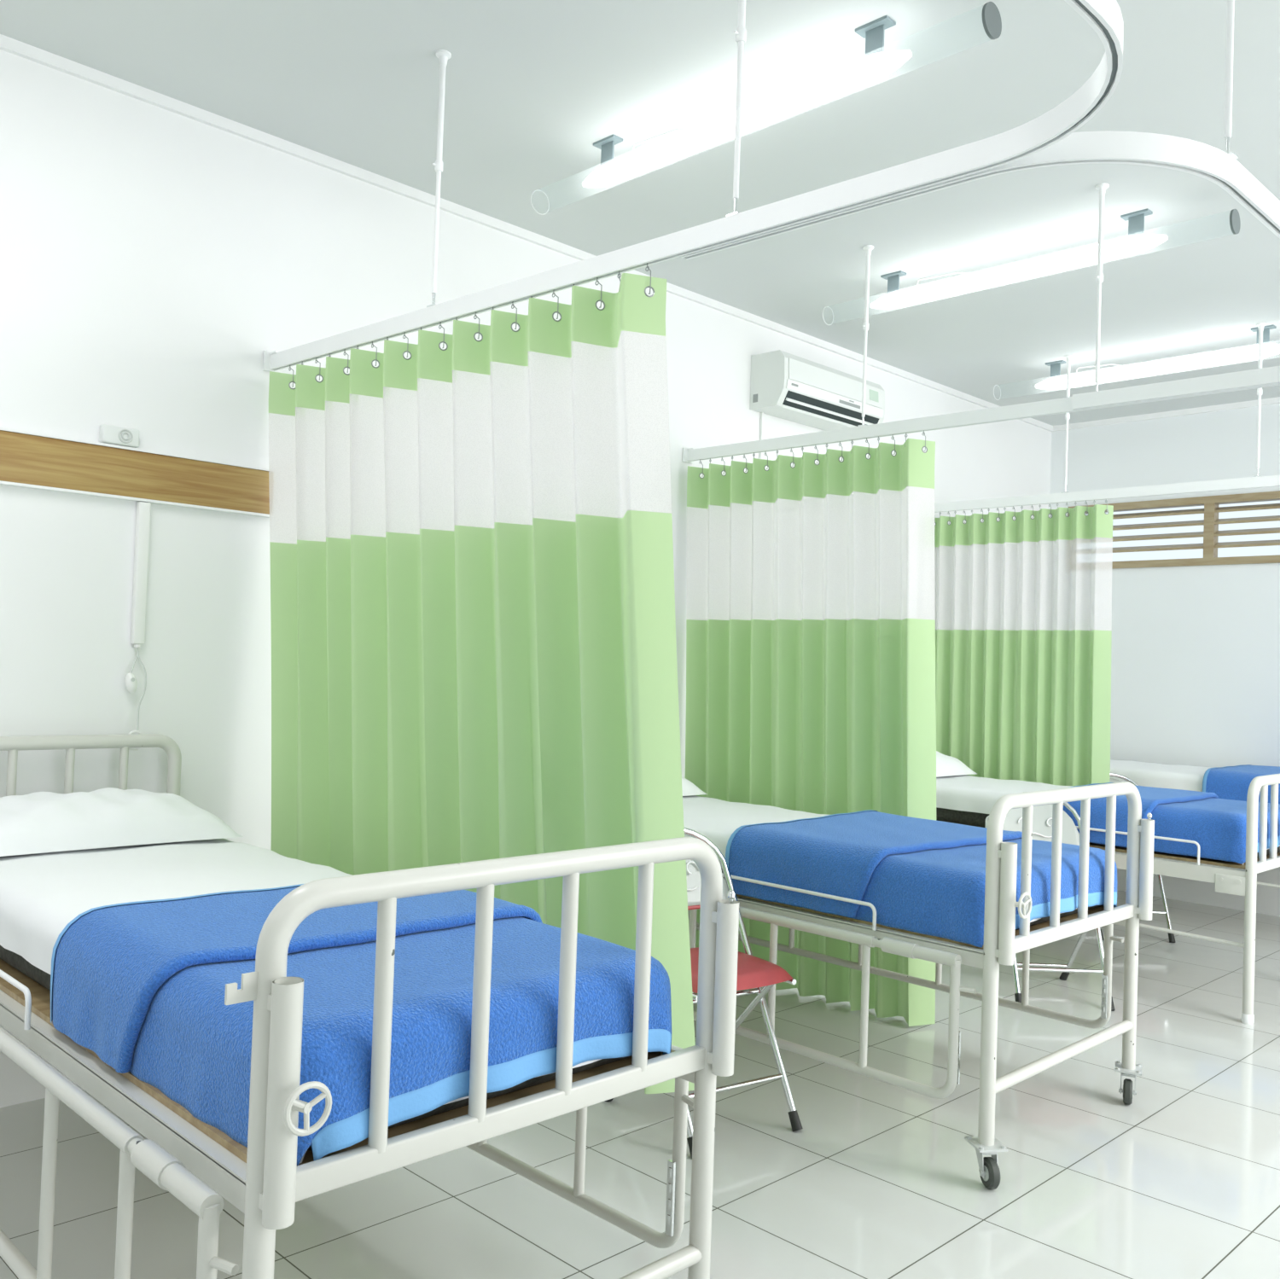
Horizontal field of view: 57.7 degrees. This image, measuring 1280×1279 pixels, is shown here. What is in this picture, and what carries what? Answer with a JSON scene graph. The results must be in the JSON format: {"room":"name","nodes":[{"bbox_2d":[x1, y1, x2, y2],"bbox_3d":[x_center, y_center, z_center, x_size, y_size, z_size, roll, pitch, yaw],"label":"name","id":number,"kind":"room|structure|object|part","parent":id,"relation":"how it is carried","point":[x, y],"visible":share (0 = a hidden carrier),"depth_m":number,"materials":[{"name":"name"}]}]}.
{"room":"hospital room","nodes":[
{"label":"hospital room","id":0,"kind":"room"},
{"bbox_2d":[0,49,1051,1107],"bbox_3d":[-1.095,-0.142,4.162,11.000,3.060,0.150,3,-2,-45],"label":"wall","id":1,"kind":"structure","parent":0,"point":[152,257],"depth_m":3.70,"materials":[{"name":"white paint"}]},
{"bbox_2d":[98,424,139,448],"bbox_3d":[-1.584,-0.619,3.539,0.110,0.055,0.034,3,-2,-45],"label":"wall socket","id":2,"kind":"object","parent":1,"relation":"attached to","point":[111,434],"visible":1,"depth_m":3.52,"materials":[{"name":"white plastic"}]},
{"bbox_2d":[0,426,269,517],"bbox_3d":[-2.810,-0.581,2.328,4.450,0.160,0.026,3,-2,-45],"label":"plank","id":3,"kind":"object","parent":1,"relation":"attached to","point":[32,460],"visible":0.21,"depth_m":3.56,"materials":[{"name":"brown wood"}]},
{"bbox_2d":[130,501,151,644],"bbox_3d":[-1.543,-0.205,3.591,0.036,0.439,0.025,3,-2,-45],"label":"cable conduit","id":4,"kind":"object","parent":1,"relation":"attached to","point":[142,520],"visible":1,"depth_m":3.58,"materials":[{"name":"white plastic"}]},
{"bbox_2d":[124,644,146,730],"bbox_3d":[-1.551,0.146,3.567,0.042,0.262,0.059,2,-1,18],"label":"switch","id":5,"kind":"object","parent":4,"relation":"hanging from","point":[130,681],"visible":1,"depth_m":3.56,"materials":[{"name":"white plastic"}]},
{"bbox_3d":[-1.557,0.132,3.558,0.037,0.062,0.035,3,-2,-45],"label":"push button handle","id":6,"kind":"part","parent":5,"relation":"part of","materials":[{"name":"white plastic"}]},
{"bbox_3d":[-1.554,0.078,3.570,0.007,0.059,0.034,2,-1,12],"label":"cord","id":7,"kind":"part","parent":5,"relation":"part of","materials":[{"name":"white plastic"}]},
{"bbox_2d":[133,644,141,648],"bbox_3d":[-1.550,0.021,3.586,0.021,0.012,0.022,3,-2,-45],"label":"outlet","id":8,"kind":"object","parent":5,"relation":"attached to","point":[136,646],"depth_m":3.58,"materials":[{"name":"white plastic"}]},
{"bbox_3d":[-1.536,0.151,3.580,0.029,0.254,0.036,3,-2,-45],"label":"cord","id":9,"kind":"part","parent":5,"relation":"part of","materials":[{"name":"white plastic"}]},
{"bbox_2d":[0,34,1053,431],"bbox_3d":[-0.983,-1.652,4.137,10.700,0.035,0.018,3,-2,-45],"label":"trim","id":10,"kind":"structure","parent":1,"relation":"attached to","point":[8,44],"depth_m":4.17,"materials":[{"name":"white paint"}]},
{"bbox_2d":[758,412,764,459],"bbox_3d":[0.595,-0.917,5.713,0.015,0.400,0.014,3,-2,-45],"label":"cable conduit","id":11,"kind":"object","parent":1,"relation":"attached to","point":[762,414],"visible":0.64,"depth_m":5.71,"materials":[{"name":"white paint"}]},
{"bbox_2d":[749,349,884,430],"bbox_3d":[0.916,-1.233,5.886,0.851,0.268,0.216,3,-2,-45],"label":"air conditioner","id":12,"kind":"object","parent":1,"relation":"attached to","point":[783,385],"visible":0.92,"depth_m":5.71,"materials":[{"name":"white plastic"}]},
{"bbox_2d":[782,390,878,426],"bbox_3d":[0.969,-1.142,5.829,0.770,0.063,0.035,3,-2,-45],"label":"outlet","id":13,"kind":"object","parent":12,"relation":"attached to","point":[807,403],"depth_m":5.79,"materials":[{"name":"grey plastic"}]},
{"bbox_3d":[0.990,-1.276,5.815,0.790,0.100,0.009,3,-2,-45],"label":"panel","id":14,"kind":"part","parent":12,"relation":"part of","materials":[{"name":"white plastic"}]},
{"bbox_2d":[682,383,1279,463],"bbox_3d":[1.433,-0.831,4.162,3.399,0.065,0.060,1,-2,44],"label":"track","id":15,"kind":"object","parent":1,"relation":"attached to","point":[1061,405],"visible":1,"depth_m":4.55,"materials":[{"name":"white metal"}]},
{"bbox_2d":[685,430,936,1026],"bbox_3d":[0.668,0.318,4.840,1.260,2.272,0.119,1,-2,43],"label":"privacy curtain","id":16,"kind":"object","parent":15,"relation":"hanging from","point":[811,601],"visible":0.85,"depth_m":4.79,"materials":[{"name":"green fabric"}]},
{"bbox_2d":[685,618,936,1026],"bbox_3d":[0.663,0.685,4.824,1.238,1.538,0.118,1,-2,44],"label":"drape","id":17,"kind":"object","parent":16,"relation":"hanging from","point":[817,716],"depth_m":4.75,"materials":[{"name":"green fabric"}]},
{"bbox_2d":[0,0,1279,425],"bbox_3d":[1.339,-1.693,1.804,11.000,0.100,6.900,3,-2,-45],"label":"ceiling","id":18,"kind":"structure","parent":0,"point":[532,85],"depth_m":3.70,"materials":[{"name":"paint"}]},
{"bbox_2d":[426,49,451,307],"bbox_3d":[-0.574,-1.309,3.312,0.044,0.730,0.044,3,-2,-45],"label":"rod","id":19,"kind":"object","parent":18,"relation":"hanging from","point":[444,55],"visible":0.99,"depth_m":3.31,"materials":[{"name":"white metal"}]},
{"bbox_2d":[262,0,1123,372],"bbox_3d":[-0.817,-0.954,2.256,1.965,0.065,2.930,3,-2,-45],"label":"track","id":20,"kind":"object","parent":19,"relation":"hanging from","point":[1105,18],"visible":0.99,"depth_m":2.43,"materials":[{"name":"white metal"}]},
{"bbox_2d":[268,262,695,1093],"bbox_3d":[-0.542,0.048,3.195,1.818,1.894,0.119,1,-2,43],"label":"privacy curtain","id":21,"kind":"object","parent":20,"relation":"hanging from","point":[473,619],"visible":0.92,"depth_m":3.06,"materials":[{"name":"green fabric"}]},
{"bbox_2d":[581,110,735,187],"bbox_3d":[0.075,-1.545,3.649,0.085,0.169,0.665,3,-2,-45],"label":"lamp","id":22,"kind":"object","parent":18,"relation":"hanging from","point":[717,130],"depth_m":3.64,"materials":[{"name":"white plastic"}]},
{"bbox_2d":[726,0,746,216],"bbox_3d":[0.223,-1.298,2.575,0.044,0.730,0.044,3,-2,-45],"label":"rod","id":23,"kind":"object","parent":18,"relation":"hanging from","point":[741,32],"visible":0.99,"depth_m":2.57,"materials":[{"name":"white metal"}]},
{"bbox_2d":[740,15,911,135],"bbox_3d":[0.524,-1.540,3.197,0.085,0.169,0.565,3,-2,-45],"label":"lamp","id":24,"kind":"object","parent":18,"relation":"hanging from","point":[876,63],"depth_m":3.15,"materials":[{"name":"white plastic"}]},
{"bbox_2d":[857,244,873,426],"bbox_3d":[0.913,-1.225,4.699,0.044,0.730,0.044,3,-2,-45],"label":"rod","id":25,"kind":"object","parent":18,"relation":"hanging from","point":[868,248],"visible":1,"depth_m":4.69,"materials":[{"name":"white metal"}]},
{"bbox_2d":[870,243,1098,309],"bbox_3d":[1.386,-1.484,4.719,0.085,0.160,1.001,3,-2,-45],"label":"lamp","id":26,"kind":"object","parent":18,"relation":"attached to","point":[895,298],"depth_m":4.69,"materials":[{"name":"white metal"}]},
{"bbox_2d":[981,1,1001,39],"bbox_3d":[0.879,-1.493,2.837,0.085,0.098,0.053,3,-2,-45],"label":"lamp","id":27,"kind":"object","parent":18,"relation":"hanging from","point":[992,21],"depth_m":2.85,"materials":[{"name":"white"}]},
{"bbox_2d":[1061,354,1073,493],"bbox_3d":[2.269,-1.143,6.174,0.044,0.730,0.044,3,-2,-45],"label":"rod","id":28,"kind":"object","parent":18,"relation":"hanging from","point":[1068,357],"visible":1,"depth_m":6.17,"materials":[{"name":"white metal"}]},
{"bbox_2d":[934,474,1279,512],"bbox_3d":[2.920,-0.748,5.499,3.598,0.065,0.060,1,-2,45],"label":"track","id":29,"kind":"object","parent":28,"relation":"hanging from","point":[1271,480],"visible":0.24,"depth_m":5.97,"materials":[{"name":"white metal"}]},
{"bbox_2d":[934,499,1113,786],"bbox_3d":[2.018,0.356,6.332,1.069,2.184,0.093,1,-2,44],"label":"privacy curtain","id":30,"kind":"object","parent":29,"relation":"hanging from","point":[1023,605],"visible":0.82,"depth_m":6.28,"materials":[{"name":"green fabric"}]},
{"bbox_2d":[935,629,1111,786],"bbox_3d":[2.009,0.698,6.323,1.064,1.500,0.092,1,-2,44],"label":"drape","id":31,"kind":"object","parent":30,"relation":"hanging from","point":[1034,706],"depth_m":6.27,"materials":[{"name":"green fabric"}]},
{"bbox_2d":[1094,182,1109,391],"bbox_3d":[1.597,-1.216,4.039,0.044,0.730,0.044,3,-2,-45],"label":"rod","id":32,"kind":"object","parent":18,"relation":"hanging from","point":[1102,188],"visible":0.94,"depth_m":4.03,"materials":[{"name":"white metal"}]},
{"bbox_2d":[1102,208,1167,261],"bbox_3d":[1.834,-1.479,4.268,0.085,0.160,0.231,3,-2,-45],"label":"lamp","id":33,"kind":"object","parent":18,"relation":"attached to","point":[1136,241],"depth_m":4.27,"materials":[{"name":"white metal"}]},
{"bbox_2d":[993,324,1279,400],"bbox_3d":[2.623,-1.423,5.941,0.085,0.158,1.728,3,-2,-45],"label":"lamp","id":34,"kind":"object","parent":18,"relation":"hanging from","point":[1056,381],"visible":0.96,"depth_m":5.88,"materials":[{"name":"white metal"}]},
{"bbox_2d":[1223,0,1238,158],"bbox_3d":[1.124,-1.275,2.209,0.044,0.730,0.044,3,-2,-45],"label":"rod","id":35,"kind":"object","parent":18,"relation":"hanging from","point":[1230,3],"visible":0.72,"depth_m":2.20,"materials":[{"name":"white metal"}]},
{"bbox_2d":[680,130,1279,410],"bbox_3d":[1.182,-0.864,3.014,2.000,0.050,1.076,3,-2,-45],"label":"track","id":36,"kind":"object","parent":35,"relation":"hanging from","point":[1201,160],"visible":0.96,"depth_m":2.21,"materials":[{"name":"white metal"}]},
{"bbox_2d":[1253,322,1266,477],"bbox_3d":[2.940,-1.135,5.515,0.044,0.730,0.044,3,-2,-45],"label":"rod","id":37,"kind":"object","parent":18,"relation":"hanging from","point":[1259,391],"visible":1,"depth_m":5.51,"materials":[{"name":"white metal"}]},
{"bbox_2d":[0,890,1279,1278],"bbox_3d":[1.229,1.464,1.731,11.000,0.100,6.900,3,-2,-45],"label":"floor","id":38,"kind":"structure","parent":0,"point":[879,1179],"depth_m":3.10,"materials":[{"name":"tile"}]},
{"bbox_2d":[0,733,739,1278],"bbox_3d":[-0.939,0.823,2.609,1.006,1.070,2.284,3,-2,-45],"label":"hospital bed","id":39,"kind":"object","parent":38,"relation":"on","point":[264,1180],"visible":0.69,"depth_m":1.85,"materials":[{"name":"white metal"}]},
{"bbox_3d":[-1.739,0.759,3.341,0.816,0.963,0.041,3,-2,-45],"label":"head frame","id":40,"kind":"part","parent":39,"relation":"part of","materials":[{"name":"white metal"}]},
{"bbox_3d":[-1.238,0.764,2.331,0.038,0.045,2.116,3,-2,-45],"label":"rail","id":41,"kind":"part","parent":39,"relation":"part of","materials":[{"name":"white metal"}]},
{"bbox_2d":[128,730,142,750],"bbox_3d":[-1.541,0.308,3.545,0.053,0.063,0.009,3,-2,-45],"label":"clip","id":42,"kind":"object","parent":39,"relation":"attached to","point":[132,731],"visible":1,"depth_m":3.54,"materials":[{"name":"white plastic"}]},
{"bbox_3d":[-0.523,0.459,1.529,0.045,0.036,0.006,3,-2,-45],"label":"hook plate","id":43,"kind":"part","parent":39,"relation":"part of","materials":[{"name":"white metal"}]},
{"bbox_2d":[258,977,304,1229],"bbox_3d":[-0.476,0.607,1.535,0.041,0.315,0.060,3,-2,-45],"label":"socket","id":44,"kind":"object","parent":39,"relation":"attached to","point":[281,999],"depth_m":1.51,"materials":[{"name":"white metal"}]},
{"bbox_2d":[0,838,632,1163],"bbox_3d":[-0.938,0.667,2.623,0.782,0.196,2.073,3,-2,-45],"label":"mattress","id":45,"kind":"object","parent":39,"relation":"on","point":[41,893],"visible":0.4,"depth_m":2.73,"materials":[{"name":"white fabric"}]},
{"bbox_2d":[0,787,243,856],"bbox_3d":[-1.541,0.492,3.239,0.740,0.143,0.380,3,-2,-45],"label":"pillow","id":46,"kind":"object","parent":45,"relation":"on","point":[37,822],"visible":1,"depth_m":3.15,"materials":[{"name":"white fabric"}]},
{"bbox_2d":[50,884,672,1165],"bbox_3d":[-0.506,0.649,2.188,0.855,0.225,0.905,3,-2,-45],"label":"blanket","id":47,"kind":"object","parent":45,"relation":"on","point":[140,986],"visible":0.73,"depth_m":1.95,"materials":[{"name":"blue fabric"}]},
{"bbox_3d":[-0.192,0.804,1.862,0.929,0.913,0.041,3,-2,-45],"label":"foot frame","id":48,"kind":"part","parent":39,"relation":"part of","materials":[{"name":"white metal"}]},
{"bbox_3d":[-0.190,0.759,1.863,0.864,0.040,0.024,3,-2,-45],"label":"rail","id":49,"kind":"part","parent":39,"relation":"part of","materials":[{"name":"white metal"}]},
{"bbox_3d":[-0.653,0.798,2.913,0.038,0.045,2.116,3,-2,-45],"label":"rail","id":50,"kind":"part","parent":39,"relation":"part of","materials":[{"name":"white metal"}]},
{"bbox_2d":[707,899,739,1076],"bbox_3d":[0.152,0.644,2.159,0.041,0.315,0.060,3,-2,-45],"label":"socket","id":51,"kind":"object","parent":39,"relation":"attached to","point":[723,915],"depth_m":2.14,"materials":[{"name":"white metal"}]},
{"bbox_2d":[605,827,802,1158],"bbox_3d":[0.184,1.004,3.467,0.400,0.843,0.502,3,-2,-35],"label":"folding chair","id":52,"kind":"object","parent":38,"relation":"on","point":[753,972],"visible":0.34,"depth_m":3.44,"materials":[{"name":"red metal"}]},
{"bbox_3d":[0.112,0.719,3.592,0.348,0.206,0.131,3,-2,-35],"label":"backrest","id":53,"kind":"part","parent":52,"relation":"part of","materials":[{"name":"grey plastic"}]},
{"bbox_3d":[0.193,0.993,3.454,0.391,0.820,0.450,3,-2,-35],"label":"frame","id":54,"kind":"part","parent":52,"relation":"part of","materials":[{"name":"silver metal"}]},
{"bbox_3d":[0.209,0.968,3.433,0.380,0.040,0.390,3,-2,-35],"label":"seat","id":55,"kind":"part","parent":52,"relation":"part of","materials":[{"name":"red plastic"}]},
{"bbox_3d":[0.156,1.193,3.494,0.345,0.423,0.394,3,-2,-35],"label":"frame","id":56,"kind":"part","parent":52,"relation":"part of","materials":[{"name":"silver metal"}]},
{"bbox_2d":[687,781,1154,1189],"bbox_3d":[0.542,0.910,4.109,1.028,1.070,2.184,3,-2,-45],"label":"hospital bed","id":57,"kind":"object","parent":38,"relation":"on","point":[1002,941],"visible":0.56,"depth_m":3.35,"materials":[{"name":"white metal"}]},
{"bbox_3d":[0.232,0.850,3.821,0.038,0.045,2.016,3,-2,-45],"label":"rail","id":58,"kind":"part","parent":57,"relation":"part of","materials":[{"name":"white metal"}]},
{"bbox_2d":[682,795,1103,930],"bbox_3d":[0.539,0.753,4.124,0.838,0.196,1.968,3,-2,-45],"label":"mattress","id":59,"kind":"object","parent":57,"relation":"on","point":[715,819],"visible":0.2,"depth_m":4.31,"materials":[{"name":"white fabric"}]},
{"bbox_2d":[681,777,707,796],"bbox_3d":[-0.093,0.579,4.770,0.795,0.143,0.290,3,-2,-45],"label":"pillow","id":60,"kind":"object","parent":59,"relation":"on","point":[689,788],"visible":0.03,"depth_m":4.89,"materials":[{"name":"white fabric"}]},
{"bbox_2d":[725,809,1117,948],"bbox_3d":[0.923,0.735,3.739,0.911,0.225,0.940,3,-2,-45],"label":"blanket","id":61,"kind":"object","parent":59,"relation":"on","point":[920,875],"visible":0.73,"depth_m":3.48,"materials":[{"name":"blue fabric"}]},
{"bbox_2d":[994,842,1017,965],"bbox_3d":[0.959,0.693,3.061,0.041,0.315,0.060,3,-2,-45],"label":"socket","id":62,"kind":"object","parent":57,"relation":"attached to","point":[1005,852],"depth_m":3.04,"materials":[{"name":"white metal"}]},
{"bbox_3d":[1.251,0.890,3.396,0.951,0.913,0.041,3,-2,-45],"label":"foot frame","id":63,"kind":"part","parent":57,"relation":"part of","materials":[{"name":"white metal"}]},
{"bbox_3d":[1.252,0.846,3.397,0.886,0.040,0.024,3,-2,-45],"label":"rail","id":64,"kind":"part","parent":57,"relation":"part of","materials":[{"name":"white metal"}]},
{"bbox_3d":[0.833,0.885,4.418,0.038,0.045,2.016,3,-2,-45],"label":"rail","id":65,"kind":"part","parent":57,"relation":"part of","materials":[{"name":"white metal"}]},
{"bbox_2d":[1134,819,1154,920],"bbox_3d":[1.602,0.730,3.700,0.041,0.315,0.060,3,-2,-45],"label":"socket","id":66,"kind":"object","parent":57,"relation":"attached to","point":[1144,829],"depth_m":3.68,"materials":[{"name":"white metal"}]},
{"bbox_2d":[999,791,1115,1011],"bbox_3d":[1.741,1.093,4.964,0.400,0.843,0.502,2,-1,0],"label":"folding chair","id":67,"kind":"object","parent":38,"relation":"on","point":[1042,815],"visible":0.29,"depth_m":5.10,"materials":[{"name":"silver metal"}]},
{"bbox_3d":[1.752,0.812,5.115,0.348,0.206,0.131,2,-1,0],"label":"backrest","id":68,"kind":"part","parent":67,"relation":"part of","materials":[{"name":"grey plastic"}]},
{"bbox_3d":[1.735,1.283,4.998,0.345,0.423,0.394,2,-1,0],"label":"frame","id":69,"kind":"part","parent":67,"relation":"part of","materials":[{"name":"silver metal"}]},
{"bbox_2d":[985,773,1279,1024],"bbox_3d":[2.009,0.997,5.615,0.843,1.070,2.044,3,-2,-45],"label":"hospital bed","id":70,"kind":"object","parent":38,"relation":"on","point":[1233,878],"visible":0.35,"depth_m":4.71,"materials":[{"name":"white metal"}]},
{"bbox_2d":[936,774,1279,865],"bbox_3d":[2.016,0.825,5.619,0.724,0.196,1.931,3,-2,-45],"label":"mattress","id":71,"kind":"object","parent":70,"relation":"on","point":[965,800],"visible":0.3,"depth_m":5.63,"materials":[{"name":"white fabric"}]},
{"bbox_2d":[936,750,977,777],"bbox_3d":[1.457,0.651,6.191,0.680,0.142,0.380,3,-2,-45],"label":"pillow","id":72,"kind":"object","parent":71,"relation":"on","point":[946,765],"visible":0.23,"depth_m":6.17,"materials":[{"name":"white fabric"}]},
{"bbox_2d":[1062,782,1279,864],"bbox_3d":[2.409,0.806,5.223,0.797,0.225,0.870,3,-2,-45],"label":"blanket","id":73,"kind":"object","parent":71,"relation":"on","point":[1218,826],"visible":0.56,"depth_m":4.89,"materials":[{"name":"blue fabric"}]},
{"bbox_3d":[1.749,0.939,5.357,0.038,0.045,1.976,3,-2,-45],"label":"rail","id":74,"kind":"part","parent":70,"relation":"part of","materials":[{"name":"white metal"}]},
{"bbox_3d":[1.720,0.949,5.328,0.006,0.063,1.980,3,-2,-45],"label":"panel","id":75,"kind":"part","parent":70,"relation":"part of","materials":[{"name":"white metal"}]},
{"bbox_3d":[2.372,0.985,4.668,0.017,0.075,0.115,3,-2,-45],"label":"corner plate","id":76,"kind":"part","parent":70,"relation":"part of","materials":[{"name":"white metal"}]},
{"bbox_3d":[2.712,1.037,4.905,0.841,0.945,0.041,3,-2,-45],"label":"foot frame","id":77,"kind":"part","parent":70,"relation":"part of","materials":[{"name":"white metal"}]},
{"bbox_3d":[2.716,0.932,4.908,0.776,0.040,0.024,3,-2,-45],"label":"rail","id":78,"kind":"part","parent":70,"relation":"part of","materials":[{"name":"white metal"}]},
{"bbox_2d":[1100,772,1175,942],"bbox_3d":[2.579,1.153,6.247,0.400,0.843,0.502,2,-1,0],"label":"folding chair","id":79,"kind":"object","parent":38,"relation":"on","point":[1171,936],"visible":0.05,"depth_m":6.11,"materials":[{"name":"silver metal"}]},
{"bbox_3d":[2.589,0.871,6.398,0.348,0.206,0.131,2,-1,0],"label":"backrest","id":80,"kind":"part","parent":79,"relation":"part of","materials":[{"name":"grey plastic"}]},
{"bbox_2d":[1256,881,1279,888],"bbox_3d":[3.234,1.064,6.650,0.843,1.070,2.304,3,-2,-45],"label":"hospital bed","id":81,"kind":"object","parent":38,"relation":"on","point":[1258,882],"visible":0.02,"depth_m":6.04,"materials":[{"name":"white metal"}]},
{"bbox_2d":[1109,759,1210,791],"bbox_3d":[3.240,0.866,6.653,0.725,0.235,2.192,3,-2,-45],"label":"mattress","id":82,"kind":"object","parent":81,"relation":"on","point":[1153,775],"visible":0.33,"depth_m":6.55,"materials":[{"name":"white fabric"}]},
{"bbox_2d":[1201,764,1279,803],"bbox_3d":[3.678,0.830,6.218,0.796,0.225,1.007,3,-2,-45],"label":"blanket","id":83,"kind":"object","parent":82,"relation":"on","point":[1228,782],"visible":0.66,"depth_m":6.23,"materials":[{"name":"blue fabric"}]},
{"bbox_2d":[1049,403,1279,916],"bbox_3d":[5.128,0.110,5.589,0.150,3.060,6.600,3,-2,-45],"label":"wall","id":84,"kind":"structure","parent":0,"point":[1195,649],"depth_m":7.21,"materials":[{"name":"paint"}]},
{"bbox_2d":[1053,396,1279,431],"bbox_3d":[5.128,-1.405,5.559,0.018,0.035,6.582,3,-2,-45],"label":"trim","id":85,"kind":"structure","parent":84,"relation":"attached to","point":[1273,400],"depth_m":7.34,"materials":[{"name":"white paint"}]},
{"bbox_2d":[1067,490,1279,569],"bbox_3d":[4.157,-0.661,6.532,0.080,0.425,3.600,3,-2,-45],"label":"window","id":86,"kind":"structure","parent":84,"relation":"in","point":[1211,510],"depth_m":7.17,"materials":[{"name":"brown wood"}]}
]}

